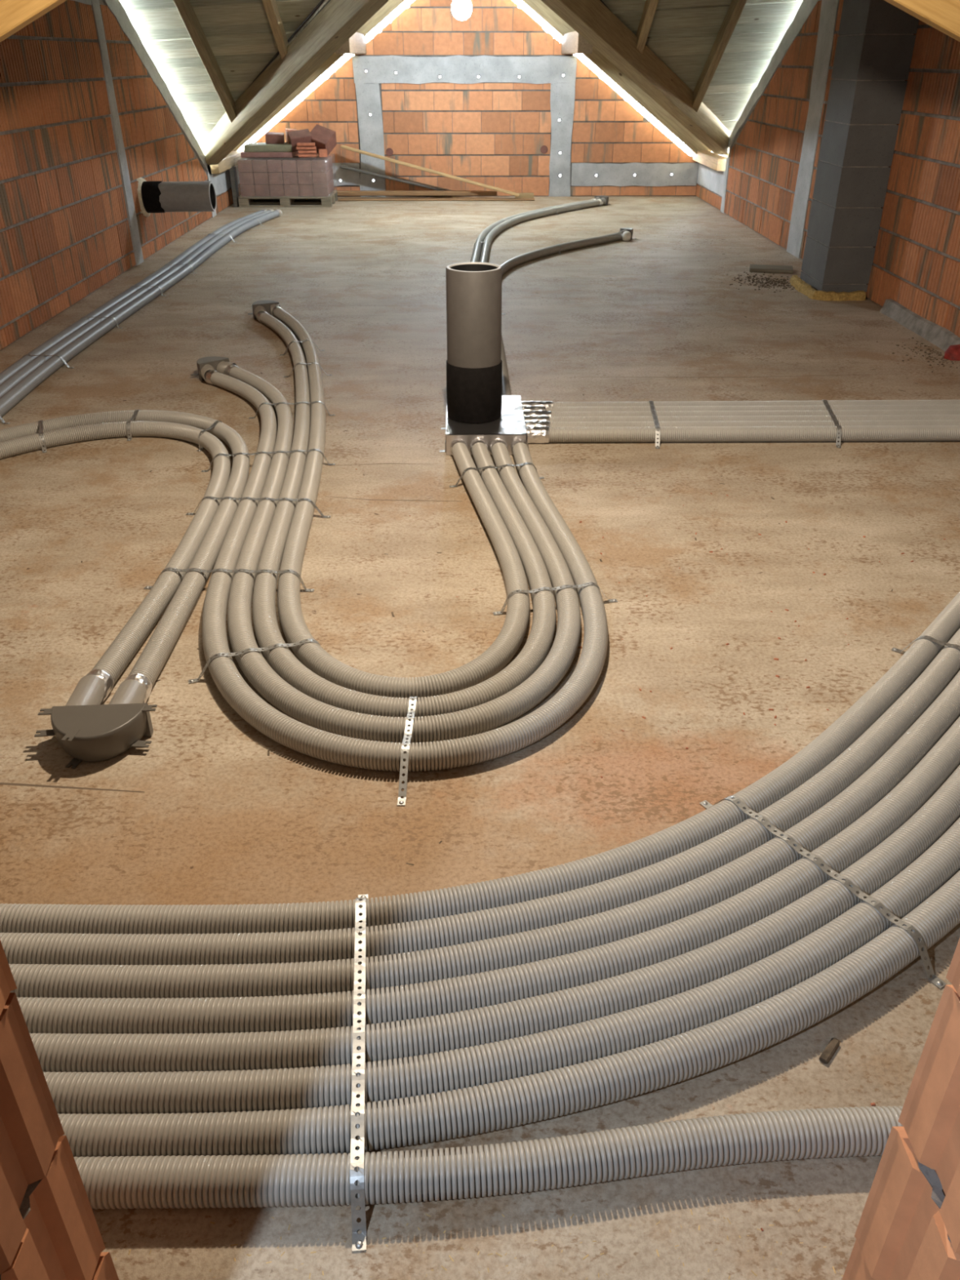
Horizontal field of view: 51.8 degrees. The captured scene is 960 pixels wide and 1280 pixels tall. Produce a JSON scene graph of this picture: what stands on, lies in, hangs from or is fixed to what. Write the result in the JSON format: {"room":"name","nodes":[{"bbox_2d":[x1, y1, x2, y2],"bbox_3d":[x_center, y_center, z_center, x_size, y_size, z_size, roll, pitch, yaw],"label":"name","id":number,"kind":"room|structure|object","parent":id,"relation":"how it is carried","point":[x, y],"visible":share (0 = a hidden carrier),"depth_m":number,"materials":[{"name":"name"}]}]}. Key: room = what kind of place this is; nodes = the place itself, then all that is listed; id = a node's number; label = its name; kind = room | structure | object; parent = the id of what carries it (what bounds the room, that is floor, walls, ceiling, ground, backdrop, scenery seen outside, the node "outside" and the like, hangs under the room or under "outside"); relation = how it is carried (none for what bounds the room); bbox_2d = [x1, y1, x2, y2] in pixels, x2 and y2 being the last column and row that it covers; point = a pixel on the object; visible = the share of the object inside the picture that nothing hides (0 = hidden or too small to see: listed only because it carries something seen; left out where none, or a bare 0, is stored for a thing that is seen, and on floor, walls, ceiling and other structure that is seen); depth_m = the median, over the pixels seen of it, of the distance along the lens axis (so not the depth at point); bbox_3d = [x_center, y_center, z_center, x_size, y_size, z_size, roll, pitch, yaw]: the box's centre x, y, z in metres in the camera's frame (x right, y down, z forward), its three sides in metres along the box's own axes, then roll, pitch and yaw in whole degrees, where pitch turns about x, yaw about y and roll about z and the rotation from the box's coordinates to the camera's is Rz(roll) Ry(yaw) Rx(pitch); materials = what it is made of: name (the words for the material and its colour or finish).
{"room":"building under construction","nodes":[
{"label":"building under construction","id":0,"kind":"room"},
{"bbox_2d":[0,0,240,351],"bbox_3d":[-3.114,-3.571,6.633,0.162,2.620,13.940,0,31,-1],"label":"wall","id":1,"kind":"structure","parent":0,"point":[86,113],"depth_m":7.52,"materials":[{"name":"brick"}]},
{"bbox_2d":[136,177,217,217],"bbox_3d":[-2.762,-4.046,9.034,0.651,0.352,0.358,0,30,1],"label":"pipe","id":2,"kind":"object","parent":1,"relation":"attached to","point":[154,197],"visible":1,"depth_m":8.93,"materials":[{"name":"plastic"}]},
{"bbox_2d":[210,149,244,173],"bbox_3d":[-3.109,-5.928,12.232,0.140,0.130,1.820,0,31,-1],"label":"wall plate","id":3,"kind":"object","parent":1,"relation":"on","point":[230,161],"visible":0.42,"depth_m":11.91,"materials":[{"name":"brown wood"}]},
{"bbox_2d":[119,0,803,157],"bbox_3d":[-0.057,-4.013,6.515,7.500,3.268,14.700,0,31,-1],"label":"ceiling","id":4,"kind":"structure","parent":0,"point":[682,34],"depth_m":9.42,"materials":[{"name":"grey wood"}]},
{"bbox_2d":[0,0,66,42],"bbox_3d":[-1.604,-2.593,3.786,2.867,1.515,0.090,0,31,-1],"label":"rafter","id":5,"kind":"object","parent":4,"relation":"attached to","point":[15,15],"visible":1,"depth_m":3.83,"materials":[{"name":"yellow wood"}]},
{"bbox_2d":[173,0,235,122],"bbox_3d":[-2.577,-5.516,8.992,0.085,1.629,2.732,0,31,-1],"label":"rafter","id":6,"kind":"object","parent":4,"relation":"attached to","point":[184,7],"visible":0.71,"depth_m":9.26,"materials":[{"name":"brown wood"}]},
{"bbox_2d":[262,0,288,58],"bbox_3d":[-1.831,-5.546,8.437,0.080,1.091,1.784,0,31,-1],"label":"rafter","id":7,"kind":"object","parent":4,"relation":"attached to","point":[270,6],"visible":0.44,"depth_m":8.87,"materials":[{"name":"brown wood"}]},
{"bbox_2d":[200,0,388,164],"bbox_3d":[-1.836,-5.460,9.495,0.190,1.885,4.164,-22,37,-33],"label":"beam","id":8,"kind":"structure","parent":4,"relation":"attached to","point":[339,20],"depth_m":9.35,"materials":[{"name":"brown wood"}]},
{"bbox_2d":[231,0,404,151],"bbox_3d":[-1.823,-7.216,12.202,3.144,2.356,0.090,0,31,-1],"label":"rafter","id":9,"kind":"object","parent":4,"relation":"attached to","point":[390,6],"visible":0.23,"depth_m":12.23,"materials":[{"name":"brown wood"}]},
{"bbox_2d":[335,31,366,53],"bbox_3d":[-1.482,-6.921,11.464,0.155,0.215,2.220,0,31,-1],"label":"purlin","id":10,"kind":"object","parent":9,"relation":"attached to","point":[356,44],"visible":0.65,"depth_m":11.11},
{"bbox_2d":[451,0,471,20],"bbox_3d":[-0.191,-6.813,10.202,0.210,0.715,0.210,0,31,-1],"label":"pendant bulb","id":11,"kind":"object","parent":4,"relation":"hanging from","point":[461,10],"visible":1,"depth_m":10.27,"materials":[{"name":"white"}]},
{"bbox_2d":[521,0,711,154],"bbox_3d":[1.427,-7.239,12.241,3.144,2.356,0.090,0,31,-1],"label":"rafter","id":12,"kind":"object","parent":4,"relation":"attached to","point":[632,89],"visible":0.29,"depth_m":12.37,"materials":[{"name":"brown wood"}]},
{"bbox_2d":[560,31,592,53],"bbox_3d":[1.108,-6.939,11.495,0.155,0.215,2.220,0,31,-1],"label":"purlin","id":13,"kind":"object","parent":12,"relation":"attached to","point":[572,42],"visible":0.73,"depth_m":10.90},
{"bbox_2d":[541,0,731,155],"bbox_3d":[1.615,-5.693,9.821,0.190,1.821,4.329,21,36,31],"label":"beam","id":14,"kind":"structure","parent":4,"relation":"attached to","point":[592,20],"depth_m":9.68,"materials":[{"name":"brown wood"}]},
{"bbox_2d":[635,0,658,54],"bbox_3d":[1.547,-5.723,8.522,0.080,1.223,2.017,0,31,-1],"label":"rafter","id":15,"kind":"object","parent":4,"relation":"attached to","point":[650,6],"visible":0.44,"depth_m":9.11,"materials":[{"name":"brown wood"}]},
{"bbox_2d":[692,0,746,112],"bbox_3d":[2.340,-5.775,9.100,0.085,1.805,3.043,0,31,-1],"label":"rafter","id":16,"kind":"object","parent":4,"relation":"attached to","point":[735,9],"visible":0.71,"depth_m":9.62,"materials":[{"name":"brown wood"}]},
{"bbox_2d":[884,0,959,41],"bbox_3d":[1.551,-2.626,3.818,3.007,1.414,0.090,0,31,-1],"label":"rafter","id":17,"kind":"object","parent":4,"relation":"attached to","point":[944,15],"visible":1,"depth_m":3.87,"materials":[{"name":"yellow wood"}]},
{"bbox_2d":[254,0,698,196],"bbox_3d":[-0.127,-7.072,12.607,6.050,2.591,0.176,0,31,-1],"label":"wall","id":18,"kind":"structure","parent":0,"point":[491,97],"depth_m":12.73,"materials":[{"name":"brick"}]},
{"bbox_2d":[0,195,959,1279],"bbox_3d":[0.014,-1.704,6.164,8.600,0.121,16.750,0,31,-1],"label":"floor","id":19,"kind":"structure","parent":0,"point":[202,814],"depth_m":3.31,"materials":[{"name":"concrete"}]},
{"bbox_2d":[38,419,46,453],"bbox_3d":[-2.110,-0.998,4.769,0.019,0.076,0.360,-11,32,-18],"label":"strap","id":20,"kind":"object","parent":19,"relation":"attached to","point":[41,431],"visible":0.86,"depth_m":4.66,"materials":[{"name":"metal"}]},
{"bbox_2d":[22,354,74,368],"bbox_3d":[-2.608,-1.665,5.901,0.361,0.076,0.019,2,31,3],"label":"strap","id":21,"kind":"object","parent":19,"relation":"attached to","point":[60,357],"visible":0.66,"depth_m":5.88,"materials":[{"name":"metal"}]},
{"bbox_2d":[34,675,157,768],"bbox_3d":[-1.025,0.213,2.692,0.309,0.100,0.340,-2,31,-3],"label":"box","id":22,"kind":"object","parent":19,"relation":"on","point":[87,730],"visible":0.99,"depth_m":2.62,"materials":[{"name":"grey plastic"}]},
{"bbox_2d":[0,421,230,702],"bbox_3d":[-1.361,-0.497,3.918,1.319,0.079,2.342,-23,38,-34],"label":"ventilation duct","id":23,"kind":"object","parent":19,"relation":"on","point":[117,656],"visible":0.93,"depth_m":3.88,"materials":[{"name":"grey plastic"}]},
{"bbox_2d":[0,409,249,702],"bbox_3d":[-1.317,-0.545,4.000,1.374,0.078,2.614,-23,38,-34],"label":"ventilation duct","id":24,"kind":"object","parent":19,"relation":"on","point":[150,663],"visible":0.88,"depth_m":3.80,"materials":[{"name":"grey plastic"}]},
{"bbox_2d":[126,408,139,440],"bbox_3d":[-1.714,-1.085,4.916,0.019,0.076,0.348,-2,31,-4],"label":"strap","id":25,"kind":"object","parent":19,"relation":"attached to","point":[136,411],"visible":0.76,"depth_m":4.80,"materials":[{"name":"metal"}]},
{"bbox_2d":[0,208,266,384],"bbox_3d":[-2.644,-2.853,7.919,0.246,0.081,8.531,0,31,0],"label":"ventilation duct","id":26,"kind":"object","parent":19,"relation":"on","point":[17,366],"visible":0.52,"depth_m":7.01,"materials":[{"name":"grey plastic"}]},
{"bbox_2d":[0,208,274,397],"bbox_3d":[-2.559,-2.850,7.914,0.245,0.081,8.512,0,31,0],"label":"ventilation duct","id":27,"kind":"object","parent":19,"relation":"on","point":[14,380],"visible":0.53,"depth_m":6.79,"materials":[{"name":"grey plastic"}]},
{"bbox_2d":[0,208,282,417],"bbox_3d":[-2.475,-2.848,7.910,0.244,0.081,8.492,0,31,0],"label":"ventilation duct","id":28,"kind":"object","parent":19,"relation":"on","point":[15,394],"visible":0.99,"depth_m":6.66,"materials":[{"name":"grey plastic"}]},
{"bbox_2d":[196,420,221,451],"bbox_3d":[-1.290,-1.001,4.773,0.019,0.076,0.318,7,31,11],"label":"strap","id":29,"kind":"object","parent":19,"relation":"attached to","point":[213,424],"visible":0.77,"depth_m":4.68,"materials":[{"name":"metal"}]},
{"bbox_2d":[190,356,236,381],"bbox_3d":[-1.544,-1.558,5.701,0.207,0.099,0.242,20,36,30],"label":"box","id":30,"kind":"object","parent":19,"relation":"on","point":[204,364],"visible":0.66,"depth_m":5.69,"materials":[{"name":"grey plastic"}]},
{"bbox_2d":[144,567,314,591],"bbox_3d":[-0.875,-0.210,3.431,0.596,0.076,0.019,1,31,2],"label":"strap","id":31,"kind":"object","parent":19,"relation":"on","point":[167,568],"visible":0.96,"depth_m":3.42,"materials":[{"name":"metal"}]},
{"bbox_2d":[229,166,239,207],"bbox_3d":[-3.032,-5.601,12.228,0.050,0.440,0.160,0,31,-1],"label":"board","id":32,"kind":"object","parent":19,"relation":"on","point":[233,171],"visible":0.92,"depth_m":12.18,"materials":[{"name":"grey wood"}]},
{"bbox_2d":[188,638,320,683],"bbox_3d":[-0.661,0.057,2.978,0.431,0.076,0.019,-10,32,-16],"label":"strap","id":33,"kind":"object","parent":19,"relation":"on","point":[195,680],"visible":0.88,"depth_m":2.95,"materials":[{"name":"metal"}]},
{"bbox_2d":[186,496,330,517],"bbox_3d":[-0.898,-0.537,3.986,0.589,0.076,0.019,1,31,2],"label":"strap","id":34,"kind":"object","parent":19,"relation":"on","point":[211,497],"visible":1,"depth_m":3.97,"materials":[{"name":"metal"}]},
{"bbox_2d":[248,300,280,319],"bbox_3d":[-1.517,-2.340,7.027,0.228,0.099,0.261,-15,34,-24],"label":"box","id":35,"kind":"object","parent":19,"relation":"on","point":[267,306],"visible":0.69,"depth_m":7.01,"materials":[{"name":"grey plastic"}]},
{"bbox_2d":[201,448,335,471],"bbox_3d":[-0.954,-0.811,4.451,0.595,0.076,0.019,-4,31,-7],"label":"strap","id":36,"kind":"object","parent":19,"relation":"on","point":[220,454],"visible":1,"depth_m":4.43,"materials":[{"name":"metal"}]},
{"bbox_2d":[238,190,337,207],"bbox_3d":[-2.421,-5.604,12.550,1.140,0.118,0.720,0,31,-1],"label":"pallet","id":37,"kind":"object","parent":19,"relation":"on","point":[306,201],"visible":0.71,"depth_m":12.27,"materials":[{"name":"brown wood"}]},
{"bbox_2d":[237,155,333,196],"bbox_3d":[-2.421,-5.832,12.416,1.149,0.440,0.729,0,31,-1],"label":"stack","id":38,"kind":"object","parent":37,"relation":"on","point":[295,176],"visible":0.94,"depth_m":12.14,"materials":[{"name":"brick"}]},
{"bbox_2d":[240,151,297,157],"bbox_3d":[-2.611,-6.063,12.311,0.620,0.055,0.600,-1,31,-1],"label":"board","id":39,"kind":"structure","parent":38,"relation":"on","point":[243,154],"depth_m":12.06,"materials":[{"name":"brown wood"}]},
{"bbox_2d":[244,142,292,151],"bbox_3d":[-2.591,-6.110,12.261,0.580,0.075,0.440,0,31,0],"label":"board","id":40,"kind":"object","parent":39,"relation":"on","point":[251,147],"visible":0.77,"depth_m":12.08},
{"bbox_2d":[265,132,284,143],"bbox_3d":[-2.549,-6.239,12.295,0.226,0.135,0.169,-3,31,-6],"label":"tile","id":41,"kind":"structure","parent":40,"relation":"on","point":[270,137],"depth_m":12.23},
{"bbox_2d":[287,128,312,151],"bbox_3d":[-2.210,-6.147,12.165,0.284,0.244,0.239,-9,32,-15],"label":"tile","id":42,"kind":"structure","parent":40,"relation":"on","point":[304,135],"depth_m":12.09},
{"bbox_2d":[296,142,316,157],"bbox_3d":[-2.119,-5.987,12.079,0.235,0.150,0.130,-3,31,-6],"label":"brick","id":43,"kind":"object","parent":38,"relation":"on","point":[304,149],"visible":1,"depth_m":12.03,"materials":[{"name":"brick"}]},
{"bbox_2d":[317,148,327,156],"bbox_3d":[-1.928,-5.972,12.120,0.100,0.080,0.160,-6,31,-11],"label":"brick","id":44,"kind":"object","parent":38,"relation":"on","point":[322,152],"depth_m":12.05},
{"bbox_2d":[310,124,336,155],"bbox_3d":[-1.955,-6.170,12.218,0.335,0.355,0.315,10,32,17],"label":"tile","id":45,"kind":"structure","parent":38,"relation":"on","point":[323,137],"depth_m":12.14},
{"bbox_2d":[248,400,335,418],"bbox_3d":[-0.970,-1.187,5.089,0.442,0.076,0.019,-3,31,-5],"label":"strap","id":46,"kind":"object","parent":19,"relation":"on","point":[315,401],"visible":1,"depth_m":5.07,"materials":[{"name":"metal"}]},
{"bbox_2d":[350,893,368,1251],"bbox_3d":[-0.223,0.724,1.844,0.022,0.076,0.761,-3,31,-5],"label":"strap","id":47,"kind":"object","parent":19,"relation":"on","point":[358,1241],"visible":1,"depth_m":1.70,"materials":[{"name":"metal"}]},
{"bbox_2d":[271,306,529,699],"bbox_3d":[-0.589,-1.119,4.974,0.886,0.079,5.110,-5,31,-9],"label":"ventilation duct","id":48,"kind":"object","parent":19,"relation":"on","point":[500,653],"visible":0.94,"depth_m":3.31,"materials":[{"name":"grey plastic"}]},
{"bbox_2d":[223,364,581,744],"bbox_3d":[-0.438,-0.697,4.258,1.285,0.079,3.813,-7,31,-11],"label":"ventilation duct","id":49,"kind":"object","parent":19,"relation":"on","point":[309,711],"visible":0.94,"depth_m":3.00,"materials":[{"name":"grey plastic"}]},
{"bbox_2d":[252,311,555,718],"bbox_3d":[-0.568,-1.060,4.873,1.066,0.080,5.083,-6,31,-9],"label":"ventilation duct","id":50,"kind":"object","parent":19,"relation":"on","point":[536,648],"visible":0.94,"depth_m":3.21,"materials":[{"name":"grey plastic"}]},
{"bbox_2d":[201,369,608,771],"bbox_3d":[-0.412,-0.647,4.174,1.478,0.079,3.843,-7,31,-12],"label":"ventilation duct","id":51,"kind":"object","parent":19,"relation":"on","point":[296,735],"visible":0.96,"depth_m":2.86,"materials":[{"name":"grey plastic"}]},
{"bbox_2d":[396,696,417,805],"bbox_3d":[-0.189,0.269,2.618,0.020,0.076,0.430,1,31,2],"label":"strap","id":52,"kind":"object","parent":19,"relation":"attached to","point":[401,802],"visible":0.9,"depth_m":2.53,"materials":[{"name":"metal"}]},
{"bbox_2d":[337,190,497,195],"bbox_3d":[-0.837,-5.856,12.961,2.120,0.050,0.130,0,31,-1],"label":"plank","id":53,"kind":"object","parent":19,"relation":"on","point":[408,193],"visible":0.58,"depth_m":12.91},
{"bbox_2d":[339,164,450,191],"bbox_3d":[-1.089,-6.054,12.991,1.466,0.342,0.160,0,31,-1],"label":"plank","id":54,"kind":"object","parent":53,"relation":"on","point":[351,168],"visible":0.81,"depth_m":12.94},
{"bbox_2d":[337,197,534,200],"bbox_3d":[-0.565,-5.723,12.846,2.540,0.020,0.130,0,31,-1],"label":"plank","id":55,"kind":"object","parent":19,"relation":"on","point":[523,198],"visible":1,"depth_m":12.80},
{"bbox_2d":[340,145,519,196],"bbox_3d":[-0.636,-6.054,12.766,2.296,0.586,0.125,2,31,4],"label":"plank","id":56,"kind":"object","parent":55,"relation":"on","point":[344,147],"visible":1,"depth_m":12.72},
{"bbox_2d":[115,1208,843,1279],"bbox_3d":[-0.018,0.982,1.484,1.186,0.001,0.245,0,31,-1],"label":"wood shavings","id":57,"kind":"object","parent":19,"relation":"on","point":[798,1211],"visible":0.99,"depth_m":1.54},
{"bbox_2d":[0,591,959,933],"bbox_3d":[0.318,0.262,2.633,4.578,0.075,0.927,-14,33,-23],"label":"ventilation duct","id":58,"kind":"object","parent":19,"relation":"on","point":[673,840],"visible":0.87,"depth_m":2.12,"materials":[{"name":"grey plastic"}]},
{"bbox_2d":[0,628,959,964],"bbox_3d":[0.349,0.297,2.574,4.646,0.075,0.935,-14,33,-23],"label":"ventilation duct","id":59,"kind":"object","parent":19,"relation":"on","point":[674,871],"visible":0.85,"depth_m":2.05,"materials":[{"name":"grey plastic"}]},
{"bbox_2d":[439,395,527,455],"bbox_3d":[0.011,-1.061,4.851,0.410,0.104,0.610,0,31,-1],"label":"manifold","id":60,"kind":"object","parent":19,"relation":"on","point":[510,427],"visible":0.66,"depth_m":4.64,"materials":[{"name":"silver metal"}]},
{"bbox_2d":[445,262,502,423],"bbox_3d":[-0.027,-1.386,4.627,0.266,0.686,0.266,0,31,-1],"label":"pipe","id":61,"kind":"object","parent":60,"relation":"on","point":[473,290],"visible":1,"depth_m":4.53,"materials":[{"name":"plastic"}]},
{"bbox_2d":[8,670,959,998],"bbox_3d":[0.381,0.333,2.514,4.714,0.075,0.943,-14,33,-23],"label":"ventilation duct","id":62,"kind":"object","parent":19,"relation":"on","point":[720,884],"visible":0.77,"depth_m":1.98,"materials":[{"name":"grey plastic"}]},
{"bbox_2d":[32,213,943,1195],"bbox_3d":[0.000,-2.125,6.758,5.595,0.002,12.204,0,31,-1],"label":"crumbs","id":63,"kind":"object","parent":19,"relation":"on","point":[393,615],"visible":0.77,"depth_m":4.31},
{"bbox_2d":[73,1106,903,1209],"bbox_3d":[-0.213,0.860,1.619,3.402,0.075,0.122,-1,31,-2],"label":"ventilation duct","id":64,"kind":"object","parent":19,"relation":"on","point":[190,1181],"visible":0.84,"depth_m":1.59,"materials":[{"name":"grey plastic"}]},
{"bbox_2d":[17,716,959,1034],"bbox_3d":[0.413,0.368,2.455,4.782,0.075,0.951,-14,33,-23],"label":"ventilation duct","id":65,"kind":"object","parent":19,"relation":"on","point":[148,1015],"visible":0.85,"depth_m":1.91,"materials":[{"name":"grey plastic"}]},
{"bbox_2d":[29,764,959,1072],"bbox_3d":[0.445,0.403,2.395,4.851,0.075,0.958,-14,33,-23],"label":"ventilation duct","id":66,"kind":"object","parent":19,"relation":"on","point":[726,955],"visible":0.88,"depth_m":1.84,"materials":[{"name":"grey plastic"}]},
{"bbox_2d":[448,462,544,487],"bbox_3d":[0.076,-0.722,4.300,0.427,0.076,0.019,-7,31,-12],"label":"strap","id":67,"kind":"object","parent":19,"relation":"on","point":[526,463],"visible":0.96,"depth_m":4.28,"materials":[{"name":"metal"}]},
{"bbox_2d":[43,817,959,1114],"bbox_3d":[0.476,0.438,2.336,4.919,0.075,0.966,-14,33,-23],"label":"ventilation duct","id":68,"kind":"object","parent":19,"relation":"on","point":[233,1091],"visible":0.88,"depth_m":1.76,"materials":[{"name":"grey plastic"}]},
{"bbox_2d":[57,870,959,1157],"bbox_3d":[0.508,0.473,2.276,4.987,0.075,0.974,-14,33,-23],"label":"ventilation duct","id":69,"kind":"object","parent":19,"relation":"on","point":[517,1101],"visible":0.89,"depth_m":1.70,"materials":[{"name":"grey plastic"}]},
{"bbox_2d":[515,192,533,198],"bbox_3d":[0.583,-5.841,13.004,0.240,0.065,0.100,0,31,-1],"label":"timber offcut","id":70,"kind":"object","parent":19,"relation":"on","point":[522,195],"visible":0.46,"depth_m":12.96,"materials":[{"name":"brown wood"}]},
{"bbox_2d":[470,198,595,262],"bbox_3d":[0.254,-3.394,8.836,1.006,0.079,8.656,5,31,8],"label":"ventilation duct","id":71,"kind":"object","parent":19,"relation":"on","point":[477,246],"visible":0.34,"depth_m":10.18,"materials":[{"name":"grey plastic"}]},
{"bbox_2d":[479,199,603,262],"bbox_3d":[0.327,-3.379,8.811,0.996,0.079,8.596,5,31,8],"label":"ventilation duct","id":72,"kind":"object","parent":19,"relation":"on","point":[500,228],"visible":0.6,"depth_m":11.18,"materials":[{"name":"grey plastic"}]},
{"bbox_2d":[493,582,617,614],"bbox_3d":[0.256,-0.144,3.319,0.433,0.076,0.019,-6,31,-11],"label":"strap","id":73,"kind":"object","parent":19,"relation":"on","point":[514,592],"visible":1,"depth_m":3.30,"materials":[{"name":"metal"}]},
{"bbox_2d":[500,231,622,395],"bbox_3d":[0.397,-2.705,7.665,0.886,0.078,5.936,7,31,11],"label":"ventilation duct","id":74,"kind":"object","parent":19,"relation":"on","point":[508,264],"visible":0.53,"depth_m":9.10,"materials":[{"name":"grey plastic"}]},
{"bbox_2d":[594,195,610,205],"bbox_3d":[1.526,-5.531,12.444,0.210,0.099,0.205,26,39,36],"label":"box","id":75,"kind":"object","parent":19,"relation":"on","point":[605,199],"visible":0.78,"depth_m":12.38,"materials":[{"name":"grey plastic"}]},
{"bbox_2d":[622,231,631,241],"bbox_3d":[1.481,-4.077,9.984,0.090,0.092,0.090,0,31,-1],"label":"stopper","id":76,"kind":"object","parent":19,"relation":"on","point":[626,236],"visible":1,"depth_m":9.96,"materials":[{"name":"white plastic"}]},
{"bbox_2d":[619,227,635,239],"bbox_3d":[1.484,-4.154,10.107,0.163,0.099,0.188,25,39,36],"label":"box","id":77,"kind":"object","parent":19,"relation":"on","point":[622,229],"visible":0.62,"depth_m":10.06,"materials":[{"name":"grey plastic"}]},
{"bbox_2d":[355,468,946,1231],"bbox_3d":[0.570,-0.130,3.368,2.672,0.005,3.660,-20,36,-31],"label":"crumbs","id":78,"kind":"object","parent":19,"relation":"on","point":[824,574],"visible":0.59,"depth_m":3.05,"materials":[{"name":"orange ceramic"}]},
{"bbox_2d":[648,400,660,448],"bbox_3d":[0.866,-1.094,4.931,0.021,0.076,0.608,2,31,4],"label":"strap","id":79,"kind":"object","parent":19,"relation":"on","point":[651,402],"visible":0.91,"depth_m":4.77,"materials":[{"name":"metal"}]},
{"bbox_2d":[521,399,959,407],"bbox_3d":[1.567,-1.203,5.117,2.725,0.079,0.085,0,31,-1],"label":"ventilation duct","id":80,"kind":"object","parent":19,"relation":"on","point":[547,403],"visible":0.41,"depth_m":5.09,"materials":[{"name":"grey plastic"}]},
{"bbox_2d":[522,404,959,412],"bbox_3d":[1.567,-1.163,5.049,2.725,0.079,0.084,-1,31,-1],"label":"ventilation duct","id":81,"kind":"object","parent":19,"relation":"on","point":[934,406],"visible":0.41,"depth_m":5.01,"materials":[{"name":"grey plastic"}]},
{"bbox_2d":[523,408,959,417],"bbox_3d":[1.569,-1.122,4.979,2.725,0.079,0.092,0,31,-1],"label":"ventilation duct","id":82,"kind":"object","parent":19,"relation":"on","point":[840,412],"visible":0.34,"depth_m":4.95,"materials":[{"name":"grey plastic"}]},
{"bbox_2d":[524,414,959,422],"bbox_3d":[1.570,-1.078,4.904,2.725,0.079,0.086,0,31,-1],"label":"ventilation duct","id":83,"kind":"object","parent":19,"relation":"on","point":[891,417],"visible":0.41,"depth_m":4.87,"materials":[{"name":"grey plastic"}]},
{"bbox_2d":[525,425,959,443],"bbox_3d":[1.572,-0.995,4.764,2.725,0.079,0.090,0,31,-1],"label":"ventilation duct","id":84,"kind":"object","parent":19,"relation":"on","point":[535,434],"visible":1,"depth_m":4.73,"materials":[{"name":"grey plastic"}]},
{"bbox_2d":[525,419,959,427],"bbox_3d":[1.571,-1.037,4.834,2.725,0.079,0.086,0,31,-1],"label":"ventilation duct","id":85,"kind":"object","parent":19,"relation":"on","point":[530,423],"visible":0.38,"depth_m":4.80,"materials":[{"name":"grey plastic"}]},
{"bbox_2d":[727,271,795,292],"bbox_3d":[2.344,-2.955,8.161,0.698,0.008,0.891,-9,32,-15],"label":"rubble","id":86,"kind":"object","parent":19,"relation":"on","point":[775,284],"visible":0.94,"depth_m":8.16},
{"bbox_2d":[749,264,793,273],"bbox_3d":[2.534,-3.231,8.607,0.360,0.030,0.220,7,31,12],"label":"plank","id":87,"kind":"object","parent":19,"relation":"on","point":[753,268],"visible":1,"depth_m":8.55,"materials":[{"name":"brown wood"}]},
{"bbox_2d":[699,795,946,988],"bbox_3d":[0.740,0.515,2.200,0.021,0.076,0.679,-18,35,-28],"label":"strap","id":88,"kind":"object","parent":19,"relation":"on","point":[935,980],"visible":0.97,"depth_m":2.12,"materials":[{"name":"metal"}]},
{"bbox_2d":[789,275,866,301],"bbox_3d":[2.733,-2.797,7.840,0.416,0.063,0.734,0,31,-1],"label":"strip","id":89,"kind":"object","parent":19,"relation":"on","point":[800,286],"visible":1,"depth_m":7.55,"materials":[{"name":"yellow fabric"}]},
{"bbox_2d":[818,1037,839,1064],"bbox_3d":[0.651,0.766,1.843,0.016,0.010,0.056,23,38,34],"label":"wood splinter","id":90,"kind":"object","parent":19,"relation":"on","point":[833,1043],"visible":1,"depth_m":1.84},
{"bbox_2d":[822,400,841,448],"bbox_3d":[1.751,-1.101,4.944,0.021,0.076,0.615,4,31,7],"label":"strap","id":91,"kind":"object","parent":19,"relation":"on","point":[825,402],"visible":0.84,"depth_m":4.79,"materials":[{"name":"metal"}]},
{"bbox_2d":[800,0,919,292],"bbox_3d":[2.794,-3.911,7.190,0.355,2.551,0.560,0,31,-1],"label":"chimney","id":92,"kind":"object","parent":19,"relation":"on","point":[876,41],"visible":0.99,"depth_m":7.16,"materials":[{"name":"concrete"}]},
{"bbox_2d":[876,337,957,372],"bbox_3d":[2.733,-1.784,6.174,0.331,0.007,0.858,0,31,-1],"label":"rubble","id":93,"kind":"object","parent":19,"relation":"on","point":[927,349],"visible":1,"depth_m":6.18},
{"bbox_2d":[891,635,959,652],"bbox_3d":[1.556,0.101,2.902,0.672,0.076,0.019,22,37,32],"label":"strap","id":94,"kind":"object","parent":19,"relation":"on","point":[929,637],"visible":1,"depth_m":3.01,"materials":[{"name":"metal"}]},
{"bbox_2d":[943,344,959,360],"bbox_3d":[2.944,-1.781,6.088,0.169,0.090,0.133,0,31,-1],"label":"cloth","id":95,"kind":"object","parent":19,"relation":"on","point":[952,353],"visible":1,"depth_m":6.06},
{"bbox_2d":[0,937,959,1279],"bbox_3d":[0.067,-0.050,0.657,6.350,2.620,0.267,0,31,-1],"label":"wall","id":96,"kind":"structure","parent":0,"point":[908,1227],"depth_m":1.11,"materials":[{"name":"brick"}]},
{"bbox_2d":[695,0,959,337],"bbox_3d":[3.053,-3.611,6.709,0.162,2.627,13.940,0,31,-1],"label":"wall","id":97,"kind":"structure","parent":0,"point":[766,184],"depth_m":7.49,"materials":[{"name":"brick"}]},
{"bbox_2d":[691,150,726,170],"bbox_3d":[2.878,-6.039,12.420,0.140,0.130,1.550,0,31,-1],"label":"wall plate","id":98,"kind":"object","parent":97,"relation":"on","point":[709,159],"visible":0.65,"depth_m":12.13,"materials":[{"name":"brown wood"}]},
{"bbox_2d":[879,298,959,351],"bbox_3d":[2.981,-1.581,5.733,0.081,0.105,3.400,0,31,-1],"label":"baseboard","id":99,"kind":"structure","parent":97,"relation":"attached to","point":[940,336],"depth_m":6.62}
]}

